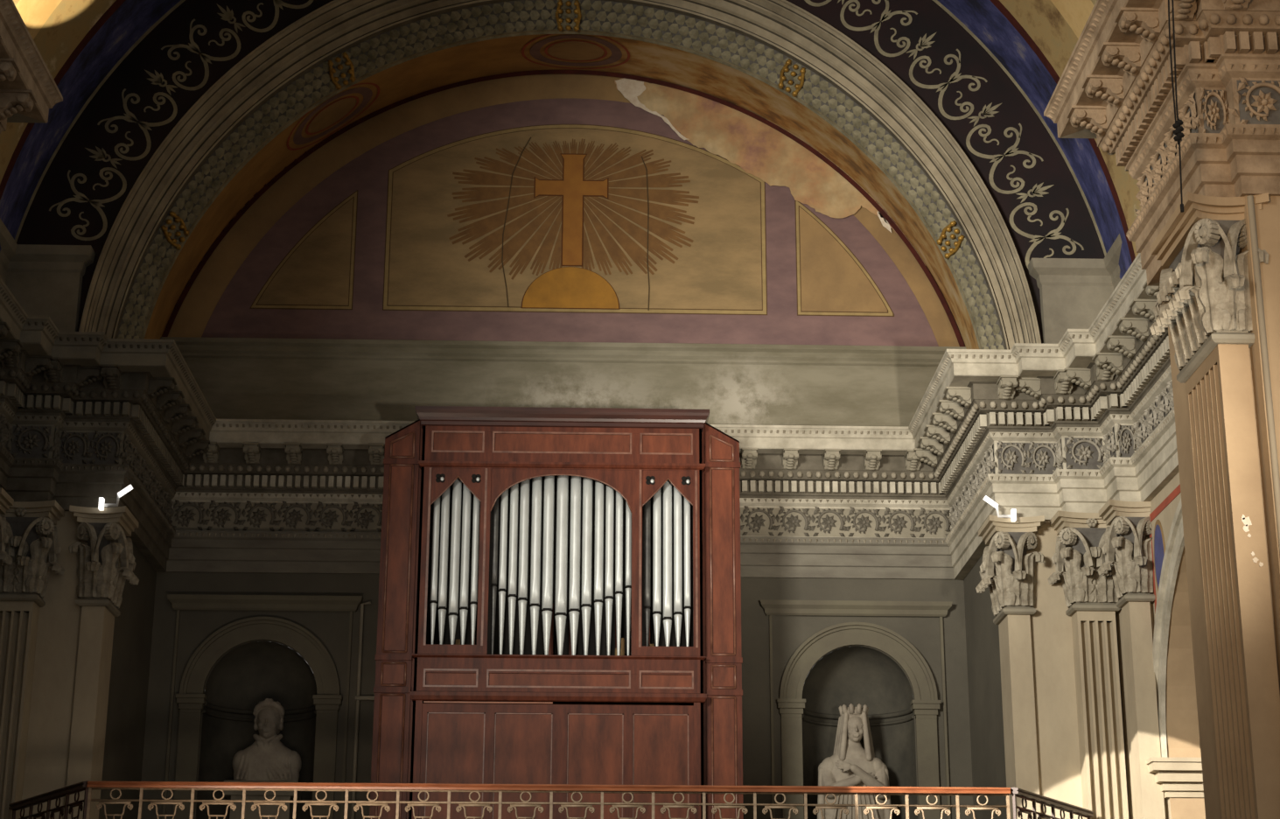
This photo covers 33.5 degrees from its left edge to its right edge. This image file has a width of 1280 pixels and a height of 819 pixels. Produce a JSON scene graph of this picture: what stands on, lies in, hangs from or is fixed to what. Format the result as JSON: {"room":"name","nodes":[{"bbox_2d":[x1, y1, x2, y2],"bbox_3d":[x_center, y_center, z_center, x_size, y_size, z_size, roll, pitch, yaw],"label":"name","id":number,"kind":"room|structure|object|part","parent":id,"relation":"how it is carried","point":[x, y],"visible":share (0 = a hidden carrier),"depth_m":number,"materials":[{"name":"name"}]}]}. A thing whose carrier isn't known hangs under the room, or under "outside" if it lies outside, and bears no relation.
{"room":"church","nodes":[
{"label":"church","id":0,"kind":"room"},
{"bbox_2d":[20,510,156,818],"bbox_3d":[-6.511,3.596,18.089,2.500,7.400,11.120,1,-18,-1],"label":"wall","id":1,"kind":"structure","parent":0,"point":[57,645],"depth_m":21.79,"materials":[{"name":"paint"}]},
{"bbox_2d":[0,487,13,564],"bbox_3d":[-6.578,2.787,20.732,0.619,4.060,0.696,1,-18,-1],"label":"pilaster","id":2,"kind":"object","parent":1,"relation":"attached to","point":[6,500],"visible":1,"depth_m":21.25,"materials":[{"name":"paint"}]},
{"bbox_2d":[0,0,62,133],"bbox_3d":[-5.865,-2.081,14.953,2.812,1.670,2.820,1,-18,-1],"label":"trim","id":3,"kind":"structure","parent":1,"relation":"attached to","point":[28,87],"depth_m":15.83,"materials":[{"name":"brown stone"}]},
{"bbox_2d":[0,499,64,818],"bbox_3d":[-6.260,2.922,21.148,0.799,4.060,0.653,1,-18,-1],"label":"pilaster","id":4,"kind":"object","parent":1,"relation":"attached to","point":[31,532],"visible":0.99,"depth_m":21.35,"materials":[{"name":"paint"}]},
{"bbox_2d":[0,112,216,572],"bbox_3d":[-5.779,-0.378,20.240,2.340,1.670,10.000,1,-18,-1],"label":"trim","id":5,"kind":"structure","parent":1,"relation":"attached to","point":[86,416],"depth_m":21.95,"materials":[{"name":"grey stone"}]},
{"bbox_2d":[140,572,973,818],"bbox_3d":[-0.914,5.365,23.522,9.500,7.400,0.040,1,-18,-1],"label":"surround","id":6,"kind":"structure","parent":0,"point":[331,627],"depth_m":24.34,"materials":[{"name":"grey paint"}]},
{"bbox_2d":[161,594,363,818],"bbox_3d":[-4.305,4.036,24.113,2.220,3.770,0.796,1,-18,-1],"label":"trim","id":7,"kind":"structure","parent":6,"relation":"attached to","point":[252,673],"depth_m":24.27,"materials":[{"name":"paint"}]},
{"bbox_2d":[223,698,301,818],"bbox_3d":[-4.243,4.340,23.906,0.900,2.166,0.457,1,-18,-1],"label":"bust","id":8,"kind":"object","parent":7,"relation":"on","point":[267,759],"visible":0.92,"depth_m":23.89,"materials":[{"name":"grey stone"}]},
{"bbox_3d":[-4.290,2.216,24.350,2.220,0.160,0.130,1,-18,-1],"label":"hood moulding","id":9,"kind":"part","parent":7,"relation":"part of","materials":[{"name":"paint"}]},
{"bbox_2d":[350,601,374,818],"bbox_3d":[-3.028,3.968,23.822,0.380,3.731,0.070,1,-18,-1],"label":"conduit","id":10,"kind":"object","parent":6,"relation":"attached to","point":[358,697],"visible":0.89,"depth_m":24.02,"materials":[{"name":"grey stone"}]},
{"bbox_2d":[164,419,954,579],"bbox_3d":[-0.894,1.079,24.713,9.700,1.670,0.860,1,-18,-1],"label":"trim","id":11,"kind":"structure","parent":6,"relation":"attached to","point":[266,495],"depth_m":24.69,"materials":[{"name":"stone"}]},
{"bbox_2d":[116,0,1005,349],"bbox_3d":[-0.833,-2.434,23.841,9.723,4.677,0.395,1,-18,-1],"label":"trim","id":12,"kind":"structure","parent":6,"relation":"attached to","point":[556,17],"depth_m":24.19,"materials":[{"name":"stone"}]},
{"bbox_2d":[759,599,952,818],"bbox_3d":[2.473,4.114,24.281,2.220,3.770,0.796,1,-18,-1],"label":"trim","id":13,"kind":"structure","parent":6,"relation":"attached to","point":[855,675],"depth_m":24.45,"materials":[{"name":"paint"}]},
{"bbox_2d":[817,703,892,818],"bbox_3d":[2.416,4.407,24.023,0.875,2.155,0.553,1,-18,-1],"label":"marble statue","id":14,"kind":"object","parent":13,"relation":"on","point":[849,765],"visible":0.8,"depth_m":24.05,"materials":[{"name":"grey stone"}]},
{"bbox_3d":[2.448,3.455,24.379,0.347,0.125,0.349,1,-18,-1],"label":"crown","id":15,"kind":"part","parent":14,"relation":"part of","materials":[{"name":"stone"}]},
{"bbox_3d":[2.488,2.294,24.518,2.220,0.160,0.130,1,-18,-1],"label":"hood moulding","id":16,"kind":"part","parent":13,"relation":"part of","materials":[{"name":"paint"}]},
{"bbox_2d":[14,0,1106,343],"bbox_3d":[-0.816,-3.373,23.626,12.180,6.140,0.060,1,-18,-1],"label":"arch","id":17,"kind":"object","parent":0,"point":[82,189],"depth_m":23.64,"materials":[{"name":"black paint"}]},
{"bbox_2d":[0,218,95,331],"bbox_3d":[-6.486,-1.228,22.322,1.250,1.260,1.120,1,-18,-1],"label":"trim","id":18,"kind":"structure","parent":17,"relation":"attached to","point":[45,280],"depth_m":22.71,"materials":[{"name":"grey stone"}]},
{"bbox_2d":[78,0,1041,349],"bbox_3d":[-0.821,-2.792,23.560,10.282,4.993,0.430,1,-18,-1],"label":"trim","id":19,"kind":"structure","parent":17,"relation":"attached to","point":[337,26],"depth_m":23.76,"materials":[{"name":"stone"}]},
{"bbox_2d":[1028,233,1121,343],"bbox_3d":[4.860,-1.098,22.603,1.250,1.260,1.120,1,-18,-1],"label":"trim","id":20,"kind":"structure","parent":17,"relation":"attached to","point":[1073,291],"depth_m":22.99,"materials":[{"name":"grey stone"}]},
{"bbox_2d":[183,357,937,426],"bbox_3d":[-0.894,-0.123,25.237,12.400,1.100,0.001,1,-18,-1],"label":"wall","id":21,"kind":"structure","parent":0,"point":[233,388],"depth_m":25.27,"materials":[{"name":"paint"}]},
{"bbox_2d":[160,336,966,366],"bbox_3d":[-0.890,-0.692,25.362,10.400,0.240,0.110,1,-18,-1],"label":"trim","id":22,"kind":"structure","parent":21,"relation":"attached to","point":[189,347],"depth_m":25.35,"materials":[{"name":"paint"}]},
{"bbox_2d":[161,69,965,346],"bbox_3d":[-0.884,-2.466,25.954,9.751,3.800,0.070,1,-18,-1],"label":"mural","id":23,"kind":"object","parent":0,"point":[547,206],"depth_m":25.86,"materials":[{"name":"beige paint"}]},
{"bbox_3d":[-4.056,-1.945,25.724,1.231,1.567,0.003,1,-18,-1],"label":"panel","id":24,"kind":"part","parent":23,"relation":"part of","materials":[{"name":"paint"}]},
{"bbox_3d":[-4.052,-1.940,25.718,1.200,1.530,0.003,1,-18,-1],"label":"panel","id":25,"kind":"part","parent":23,"relation":"part of","materials":[{"name":"paint"}]},
{"bbox_3d":[-4.043,-1.924,25.709,1.114,1.428,0.003,1,-18,-1],"label":"panel","id":26,"kind":"part","parent":23,"relation":"part of","materials":[{"name":"paint"}]},
{"bbox_3d":[-4.039,-1.919,25.704,1.088,1.397,0.003,1,-18,-1],"label":"panel","id":27,"kind":"part","parent":23,"relation":"part of","materials":[{"name":"paint"}]},
{"bbox_2d":[141,30,979,349],"bbox_3d":[-0.861,-2.247,24.923,9.991,4.790,1.900,1,-18,-1],"label":"trim","id":28,"kind":"structure","parent":23,"relation":"attached to","point":[398,82],"depth_m":25.27,"materials":[{"name":"orange paint"}]},
{"bbox_3d":[-0.773,-2.349,25.935,4.494,2.358,0.003,1,-18,-1],"label":"panel","id":29,"kind":"part","parent":23,"relation":"part of","materials":[{"name":"beige paint"}]},
{"bbox_3d":[-0.773,-2.348,25.939,4.514,2.378,0.003,1,-18,-1],"label":"panel","id":30,"kind":"part","parent":23,"relation":"part of","materials":[{"name":"paint"}]},
{"bbox_3d":[-0.773,-2.347,25.943,4.600,2.464,0.003,1,-18,-1],"label":"panel","id":31,"kind":"part","parent":23,"relation":"part of","materials":[{"name":"paint"}]},
{"bbox_3d":[-0.773,-2.345,25.946,4.624,2.488,0.003,1,-18,-1],"label":"panel","id":32,"kind":"part","parent":23,"relation":"part of","materials":[{"name":"paint"}]},
{"bbox_3d":[2.465,-1.828,25.859,1.031,1.362,0.003,1,-18,-1],"label":"panel","id":33,"kind":"part","parent":23,"relation":"part of","materials":[{"name":"beige paint"}]},
{"bbox_3d":[2.468,-1.833,25.865,1.057,1.394,0.003,1,-18,-1],"label":"panel","id":34,"kind":"part","parent":23,"relation":"part of","materials":[{"name":"paint"}]},
{"bbox_3d":[2.478,-1.849,25.875,1.143,1.497,0.003,1,-18,-1],"label":"panel","id":35,"kind":"part","parent":23,"relation":"part of","materials":[{"name":"paint"}]},
{"bbox_3d":[2.481,-1.854,25.881,1.174,1.534,0.003,1,-18,-1],"label":"panel","id":36,"kind":"part","parent":23,"relation":"part of","materials":[{"name":"paint"}]},
{"bbox_2d":[0,0,1141,279],"bbox_3d":[-0.689,-4.809,19.132,12.140,6.120,9.500,1,-18,-1],"label":"ceiling","id":37,"kind":"structure","parent":0,"point":[79,42],"depth_m":22.54,"materials":[{"name":"blue paint"}]},
{"bbox_2d":[963,195,1279,818],"bbox_3d":[4.984,3.728,18.373,2.500,7.400,11.120,1,-18,-1],"label":"wall","id":38,"kind":"structure","parent":0,"point":[1059,764],"depth_m":21.37,"materials":[{"name":"paint"}]},
{"bbox_2d":[908,128,1179,579],"bbox_3d":[4.237,-0.263,20.488,2.340,1.670,10.000,1,-18,-1],"label":"trim","id":39,"kind":"structure","parent":38,"relation":"attached to","point":[1080,423],"depth_m":22.12,"materials":[{"name":"stone"}]},
{"bbox_2d":[1047,510,1128,818],"bbox_3d":[4.597,3.047,21.417,0.799,4.060,0.653,1,-18,-1],"label":"pilaster","id":40,"kind":"object","parent":38,"relation":"attached to","point":[1091,598],"visible":0.91,"depth_m":21.55,"materials":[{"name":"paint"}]},
{"bbox_2d":[1097,498,1165,818],"bbox_3d":[4.939,2.919,21.017,0.619,4.060,0.696,1,-18,-1],"label":"pilaster","id":41,"kind":"object","parent":38,"relation":"attached to","point":[1125,547],"visible":0.98,"depth_m":21.18,"materials":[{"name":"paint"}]},
{"bbox_2d":[1043,0,1279,286],"bbox_3d":[4.624,-1.961,15.213,2.812,1.670,2.820,1,-18,-1],"label":"trim","id":42,"kind":"structure","parent":38,"relation":"attached to","point":[1115,84],"depth_m":14.59,"materials":[{"name":"brown stone"}]},
{"bbox_2d":[1168,0,1184,212],"bbox_3d":[3.420,-2.126,13.603,0.090,1.869,0.043,1,-18,-1],"label":"hanging cable","id":43,"kind":"object","parent":42,"relation":"hanging from","point":[1179,135],"visible":1,"depth_m":13.53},
{"bbox_3d":[3.419,-2.345,13.674,0.047,1.407,0.011,1,-18,-1],"label":"cord","id":44,"kind":"part","parent":43,"relation":"part of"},
{"bbox_3d":[3.428,-2.142,13.609,0.074,1.833,0.011,1,-18,-1],"label":"cord","id":45,"kind":"part","parent":43,"relation":"part of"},
{"bbox_2d":[1146,483,1205,818],"bbox_3d":[5.798,3.301,18.019,1.600,8.000,8.000,1,-18,-1],"label":"trim","id":46,"kind":"structure","parent":38,"relation":"attached to","point":[1178,768],"depth_m":20.75,"materials":[{"name":"stone"}]},
{"bbox_2d":[1241,514,1263,566],"bbox_3d":[3.897,0.835,13.553,0.117,0.342,0.007,1,-18,-1],"label":"peeling paint","id":47,"kind":"object","parent":38,"relation":"attached to","point":[1246,521],"depth_m":13.58,"materials":[{"name":"white paint"}]},
{"bbox_2d":[1246,195,1279,554],"bbox_3d":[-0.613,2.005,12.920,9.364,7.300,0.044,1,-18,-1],"label":"trim","id":48,"kind":"structure","parent":38,"relation":"attached to","point":[1250,198],"depth_m":13.78,"materials":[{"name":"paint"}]},
{"bbox_3d":[-0.519,4.372,8.036,24.000,0.200,34.000,1,-18,-1],"label":"floor","id":49,"kind":"structure","parent":0,"visible":0},
{"bbox_2d":[1149,191,1279,818],"bbox_3d":[3.838,2.200,13.494,0.609,7.310,1.198,1,-18,-1],"label":"pilaster","id":50,"kind":"object","parent":49,"relation":"on","point":[1209,311],"visible":0.99,"depth_m":13.90,"materials":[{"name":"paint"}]},
{"bbox_3d":[-0.852,5.242,21.067,10.600,0.330,4.750,1,-18,-1],"label":"floor","id":51,"kind":"structure","parent":0,"visible":0},
{"bbox_2d":[63,505,139,818],"bbox_3d":[-5.519,3.030,21.474,0.639,4.060,0.899,1,-18,-1],"label":"pilaster","id":52,"kind":"object","parent":51,"relation":"on","point":[107,561],"visible":1,"depth_m":21.58,"materials":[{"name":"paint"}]},
{"bbox_2d":[97,484,132,510],"bbox_3d":[-5.365,0.899,21.808,0.339,0.263,0.082,0,-18,2],"label":"wall lamp","id":53,"kind":"object","parent":52,"relation":"attached to","point":[101,500],"visible":1,"depth_m":21.79,"materials":[{"name":"white plastic"}]},
{"bbox_3d":[-5.418,0.934,21.807,0.190,0.130,0.041,-1,-18,5],"label":"arm","id":54,"kind":"part","parent":53,"relation":"part of","materials":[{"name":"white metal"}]},
{"bbox_2d":[8,780,1094,818],"bbox_3d":[-0.809,4.125,19.875,10.586,1.026,1.694,1,-18,-1],"label":"balcony railing","id":55,"kind":"object","parent":51,"relation":"on","point":[87,786],"visible":1,"depth_m":19.23,"materials":[{"name":"brown metal"}]},
{"bbox_3d":[-5.660,4.154,19.941,0.023,0.711,0.331,12,-21,-33],"label":"scroll panel","id":56,"kind":"part","parent":55,"relation":"part of","materials":[{"name":"black metal"}]},
{"bbox_3d":[-5.521,3.613,19.909,0.100,0.061,1.954,12,-21,-33],"label":"handrail","id":57,"kind":"part","parent":55,"relation":"part of","materials":[{"name":"brown wood"}]},
{"bbox_3d":[-5.521,3.696,19.882,0.022,0.127,1.914,12,-21,-33],"label":"rail","id":58,"kind":"part","parent":55,"relation":"part of","materials":[{"name":"brown wood"}]},
{"bbox_3d":[-5.386,4.034,19.567,0.023,0.711,0.331,12,-21,-33],"label":"scroll panel","id":59,"kind":"part","parent":55,"relation":"part of","materials":[{"name":"black metal"}]},
{"bbox_3d":[-5.113,3.915,19.192,0.023,0.711,0.331,12,-21,-33],"label":"scroll panel","id":60,"kind":"part","parent":55,"relation":"part of","materials":[{"name":"black metal"}]},
{"bbox_3d":[-4.716,3.858,19.012,0.331,0.711,0.023,1,-18,-1],"label":"scroll panel","id":61,"kind":"part","parent":55,"relation":"part of","materials":[{"name":"paint"}]},
{"bbox_3d":[-4.256,3.863,19.023,0.331,0.711,0.023,1,-18,-1],"label":"scroll panel","id":62,"kind":"part","parent":55,"relation":"part of","materials":[{"name":"paint"}]},
{"bbox_3d":[-3.796,3.869,19.035,0.331,0.711,0.023,1,-18,-1],"label":"scroll panel","id":63,"kind":"part","parent":55,"relation":"part of","materials":[{"name":"paint"}]},
{"bbox_3d":[-3.335,3.874,19.046,0.331,0.711,0.023,1,-18,-1],"label":"scroll panel","id":64,"kind":"part","parent":55,"relation":"part of","materials":[{"name":"paint"}]},
{"bbox_3d":[-2.875,3.879,19.057,0.331,0.711,0.023,1,-18,-1],"label":"scroll panel","id":65,"kind":"part","parent":55,"relation":"part of","materials":[{"name":"paint"}]},
{"bbox_3d":[-2.414,3.884,19.069,0.331,0.711,0.023,1,-18,-1],"label":"scroll panel","id":66,"kind":"part","parent":55,"relation":"part of","materials":[{"name":"paint"}]},
{"bbox_3d":[-1.954,3.890,19.080,0.331,0.711,0.023,1,-18,-1],"label":"scroll panel","id":67,"kind":"part","parent":55,"relation":"part of","materials":[{"name":"paint"}]},
{"bbox_3d":[-1.494,3.895,19.092,0.331,0.711,0.023,1,-18,-1],"label":"scroll panel","id":68,"kind":"part","parent":55,"relation":"part of","materials":[{"name":"paint"}]},
{"bbox_3d":[-1.033,3.900,19.103,0.331,0.711,0.023,1,-18,-1],"label":"scroll panel","id":69,"kind":"part","parent":55,"relation":"part of","materials":[{"name":"paint"}]},
{"bbox_3d":[-0.802,3.505,19.237,8.290,0.127,0.022,1,-18,-1],"label":"rail","id":70,"kind":"part","parent":55,"relation":"part of","materials":[{"name":"paint"}]},
{"bbox_3d":[-0.801,3.421,19.264,8.330,0.061,0.100,1,-18,-1],"label":"handrail","id":71,"kind":"part","parent":55,"relation":"part of","materials":[{"name":"brown wood"}]},
{"bbox_3d":[-0.573,3.905,19.114,0.331,0.711,0.023,1,-18,-1],"label":"scroll panel","id":72,"kind":"part","parent":55,"relation":"part of","materials":[{"name":"paint"}]},
{"bbox_3d":[-0.112,3.911,19.126,0.331,0.711,0.023,1,-18,-1],"label":"scroll panel","id":73,"kind":"part","parent":55,"relation":"part of","materials":[{"name":"paint"}]},
{"bbox_3d":[0.348,3.916,19.137,0.331,0.711,0.023,1,-18,-1],"label":"scroll panel","id":74,"kind":"part","parent":55,"relation":"part of","materials":[{"name":"paint"}]},
{"bbox_3d":[0.808,3.921,19.149,0.331,0.711,0.023,1,-18,-1],"label":"scroll panel","id":75,"kind":"part","parent":55,"relation":"part of","materials":[{"name":"paint"}]},
{"bbox_3d":[1.269,3.927,19.160,0.331,0.711,0.023,1,-18,-1],"label":"scroll panel","id":76,"kind":"part","parent":55,"relation":"part of","materials":[{"name":"paint"}]},
{"bbox_3d":[1.729,3.932,19.171,0.331,0.711,0.023,1,-18,-1],"label":"scroll panel","id":77,"kind":"part","parent":55,"relation":"part of","materials":[{"name":"paint"}]},
{"bbox_3d":[2.189,3.937,19.183,0.331,0.711,0.023,1,-18,-1],"label":"scroll panel","id":78,"kind":"part","parent":55,"relation":"part of","materials":[{"name":"paint"}]},
{"bbox_3d":[2.650,3.942,19.194,0.331,0.711,0.023,1,-18,-1],"label":"scroll panel","id":79,"kind":"part","parent":55,"relation":"part of","materials":[{"name":"paint"}]},
{"bbox_3d":[3.110,3.948,19.206,0.331,0.711,0.023,1,-18,-1],"label":"scroll panel","id":80,"kind":"part","parent":55,"relation":"part of","materials":[{"name":"paint"}]},
{"bbox_3d":[3.526,4.014,19.406,0.023,0.711,0.331,-11,-21,30],"label":"scroll panel","id":81,"kind":"part","parent":55,"relation":"part of","materials":[{"name":"black metal"}]},
{"bbox_3d":[3.778,4.139,19.793,0.023,0.711,0.331,-11,-21,30],"label":"scroll panel","id":82,"kind":"part","parent":55,"relation":"part of","materials":[{"name":"black metal"}]},
{"bbox_3d":[3.905,3.721,20.142,0.100,0.061,1.954,-11,-21,30],"label":"handrail","id":83,"kind":"part","parent":55,"relation":"part of","materials":[{"name":"brown wood"}]},
{"bbox_3d":[3.905,3.804,20.115,0.022,0.127,1.914,-11,-21,30],"label":"rail","id":84,"kind":"part","parent":55,"relation":"part of","materials":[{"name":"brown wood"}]},
{"bbox_2d":[369,405,743,818],"bbox_3d":[-0.873,2.767,23.053,3.930,5.560,0.985,1,-18,-1],"label":"pipe organ","id":85,"kind":"object","parent":51,"relation":"on","point":[559,602],"visible":0.98,"depth_m":22.98,"materials":[{"name":"brown wood"}]},
{"bbox_3d":[-2.629,4.117,22.263,0.275,2.314,0.025,1,-18,-1],"label":"wing panel","id":86,"kind":"part","parent":85,"relation":"part of","materials":[{"name":"brown wood"}]},
{"bbox_3d":[-2.635,2.981,22.627,0.390,0.060,0.030,1,-18,-1],"label":"wing rail","id":87,"kind":"part","parent":85,"relation":"part of","materials":[{"name":"brown wood"}]},
{"bbox_3d":[-2.634,2.647,22.734,0.390,0.060,0.030,1,-18,-1],"label":"wing rail","id":88,"kind":"part","parent":85,"relation":"part of","materials":[{"name":"brown wood"}]},
{"bbox_3d":[-2.625,2.818,22.681,0.275,0.264,0.025,1,-18,-1],"label":"wing panel","id":89,"kind":"part","parent":85,"relation":"part of","materials":[{"name":"brown wood"}]},
{"bbox_3d":[-2.620,1.600,23.073,0.275,2.104,0.025,1,-18,-1],"label":"wing panel","id":90,"kind":"part","parent":85,"relation":"part of","materials":[{"name":"brown wood"}]},
{"bbox_3d":[-2.627,0.572,23.403,0.390,0.060,0.030,1,-18,-1],"label":"wing rail","id":91,"kind":"part","parent":85,"relation":"part of","materials":[{"name":"brown wood"}]},
{"bbox_3d":[-2.616,0.387,23.464,0.275,0.312,0.025,1,-18,-1],"label":"wing panel","id":92,"kind":"part","parent":85,"relation":"part of","materials":[{"name":"brown wood"}]},
{"bbox_3d":[-2.008,2.856,22.601,0.580,0.195,0.020,1,-18,-1],"label":"apron panel","id":93,"kind":"part","parent":85,"relation":"part of","materials":[{"name":"brown wood"}]},
{"bbox_3d":[-2.007,2.851,22.584,0.580,0.195,0.035,1,-18,-1],"label":"panel moulding","id":94,"kind":"part","parent":85,"relation":"part of","materials":[{"name":"brown wood"}]},
{"bbox_3d":[-1.992,2.575,22.715,0.620,0.110,0.125,1,-18,-1],"label":"sill","id":95,"kind":"part","parent":85,"relation":"part of","materials":[{"name":"brown wood"}]},
{"bbox_3d":[-1.942,4.124,22.190,0.610,1.940,0.018,1,-18,-1],"label":"door panel","id":96,"kind":"part","parent":85,"relation":"part of","materials":[{"name":"brown wood"}]},
{"bbox_3d":[-1.999,0.362,23.404,0.580,0.245,0.020,1,-18,-1],"label":"frieze panel","id":97,"kind":"part","parent":85,"relation":"part of","materials":[{"name":"brown wood"}]},
{"bbox_3d":[-1.999,0.357,23.387,0.580,0.245,0.035,1,-18,-1],"label":"panel moulding","id":98,"kind":"part","parent":85,"relation":"part of","materials":[{"name":"brown wood"}]},
{"bbox_3d":[-1.815,2.429,23.107,0.050,0.670,0.040,1,-18,-1],"label":"wooden post","id":99,"kind":"part","parent":85,"relation":"part of","materials":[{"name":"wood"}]},
{"bbox_3d":[-1.232,4.132,22.208,0.610,1.940,0.018,1,-18,-1],"label":"door panel","id":100,"kind":"part","parent":85,"relation":"part of","materials":[{"name":"brown wood"}]},
{"bbox_3d":[-0.966,2.438,23.128,0.050,0.670,0.040,1,-18,-1],"label":"wooden post","id":101,"kind":"part","parent":85,"relation":"part of","materials":[{"name":"brown wood"}]},
{"bbox_3d":[-0.867,3.082,22.663,3.140,0.100,0.335,1,-18,-1],"label":"ledge moulding","id":102,"kind":"part","parent":85,"relation":"part of","materials":[{"name":"brown wood"}]},
{"bbox_3d":[-0.865,2.674,22.797,3.130,0.040,0.330,1,-18,-1],"label":"ledge moulding","id":103,"kind":"part","parent":85,"relation":"part of","materials":[{"name":"brown wood"}]},
{"bbox_3d":[-0.863,2.869,22.629,1.530,0.195,0.020,1,-18,-1],"label":"apron panel","id":104,"kind":"part","parent":85,"relation":"part of","materials":[{"name":"brown wood"}]},
{"bbox_3d":[-0.863,2.864,22.613,1.530,0.195,0.035,1,-18,-1],"label":"panel moulding","id":105,"kind":"part","parent":85,"relation":"part of","materials":[{"name":"brown wood"}]},
{"bbox_3d":[-0.858,0.650,23.446,3.140,0.070,0.335,1,-18,-1],"label":"ledge moulding","id":106,"kind":"part","parent":85,"relation":"part of","materials":[{"name":"brown wood"}]},
{"bbox_3d":[-0.855,0.375,23.432,1.530,0.245,0.020,1,-18,-1],"label":"frieze panel","id":107,"kind":"part","parent":85,"relation":"part of","materials":[{"name":"brown wood"}]},
{"bbox_3d":[-0.854,0.370,23.416,1.530,0.245,0.035,1,-18,-1],"label":"panel moulding","id":108,"kind":"part","parent":85,"relation":"part of","materials":[{"name":"brown wood"}]},
{"bbox_3d":[-0.862,0.205,23.826,3.240,0.210,0.885,1,-18,-1],"label":"crown moulding","id":109,"kind":"part","parent":85,"relation":"part of","materials":[{"name":"brown wood"}]},
{"bbox_3d":[-0.746,2.441,23.133,0.050,0.670,0.040,1,-18,-1],"label":"wooden post","id":110,"kind":"part","parent":85,"relation":"part of","materials":[{"name":"brown wood"}]},
{"bbox_3d":[-0.473,4.141,22.227,0.590,1.940,0.018,1,-18,-1],"label":"door panel","id":111,"kind":"part","parent":85,"relation":"part of","materials":[{"name":"brown wood"}]},
{"bbox_3d":[-0.246,2.447,23.145,0.050,0.670,0.040,1,-18,-1],"label":"wooden post","id":112,"kind":"part","parent":85,"relation":"part of","materials":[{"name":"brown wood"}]},
{"bbox_3d":[0.084,2.450,23.154,0.050,0.670,0.040,1,-18,-1],"label":"wooden post","id":113,"kind":"part","parent":85,"relation":"part of","materials":[{"name":"brown wood"}]},
{"bbox_3d":[0.217,4.149,22.244,0.590,1.940,0.018,1,-18,-1],"label":"door panel","id":114,"kind":"part","parent":85,"relation":"part of","materials":[{"name":"brown wood"}]},
{"bbox_3d":[0.290,0.389,23.461,0.580,0.245,0.020,1,-18,-1],"label":"frieze panel","id":115,"kind":"part","parent":85,"relation":"part of","materials":[{"name":"brown wood"}]},
{"bbox_3d":[0.290,0.383,23.444,0.580,0.245,0.035,1,-18,-1],"label":"panel moulding","id":116,"kind":"part","parent":85,"relation":"part of","materials":[{"name":"brown wood"}]},
{"bbox_3d":[0.281,2.882,22.658,0.580,0.195,0.020,1,-18,-1],"label":"apron panel","id":117,"kind":"part","parent":85,"relation":"part of","materials":[{"name":"brown wood"}]},
{"bbox_3d":[0.282,2.877,22.641,0.580,0.195,0.035,1,-18,-1],"label":"panel moulding","id":118,"kind":"part","parent":85,"relation":"part of","materials":[{"name":"brown wood"}]},
{"bbox_3d":[0.302,2.602,22.772,0.620,0.110,0.125,1,-18,-1],"label":"sill","id":119,"kind":"part","parent":85,"relation":"part of","materials":[{"name":"brown wood"}]},
{"bbox_3d":[0.902,0.427,23.551,0.275,0.312,0.025,1,-18,-1],"label":"wing panel","id":120,"kind":"part","parent":85,"relation":"part of","materials":[{"name":"brown wood"}]},
{"bbox_3d":[0.912,0.613,23.490,0.390,0.060,0.030,1,-18,-1],"label":"wing rail","id":121,"kind":"part","parent":85,"relation":"part of","materials":[{"name":"brown wood"}]},
{"bbox_3d":[0.898,1.640,23.161,0.275,2.104,0.025,1,-18,-1],"label":"wing panel","id":122,"kind":"part","parent":85,"relation":"part of","materials":[{"name":"brown wood"}]},
{"bbox_3d":[0.894,2.858,22.768,0.275,0.264,0.025,1,-18,-1],"label":"wing panel","id":123,"kind":"part","parent":85,"relation":"part of","materials":[{"name":"brown wood"}]},
{"bbox_3d":[0.903,3.021,22.715,0.390,0.060,0.030,1,-18,-1],"label":"wing rail","id":124,"kind":"part","parent":85,"relation":"part of","materials":[{"name":"brown wood"}]},
{"bbox_3d":[0.905,2.688,22.822,0.390,0.060,0.030,1,-18,-1],"label":"wing rail","id":125,"kind":"part","parent":85,"relation":"part of","materials":[{"name":"brown wood"}]},
{"bbox_3d":[0.889,4.158,22.350,0.275,2.314,0.025,1,-18,-1],"label":"wing panel","id":126,"kind":"part","parent":85,"relation":"part of","materials":[{"name":"brown wood"}]},
{"bbox_2d":[975,514,1044,818],"bbox_3d":[3.839,3.137,21.705,0.639,4.060,0.899,1,-18,-1],"label":"pilaster","id":127,"kind":"object","parent":51,"relation":"on","point":[1006,568],"visible":1,"depth_m":21.81,"materials":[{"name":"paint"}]},
{"bbox_2d":[983,495,1016,521],"bbox_3d":[3.717,1.022,22.027,0.339,0.263,0.082,2,-18,-4],"label":"wall lamp","id":128,"kind":"object","parent":127,"relation":"attached to","point":[1013,515],"visible":1,"depth_m":22.00,"materials":[{"name":"white plastic"}]},
{"bbox_3d":[3.770,1.059,22.029,0.190,0.130,0.041,3,-18,-8],"label":"arm","id":129,"kind":"part","parent":128,"relation":"part of","materials":[{"name":"white metal"}]}
]}

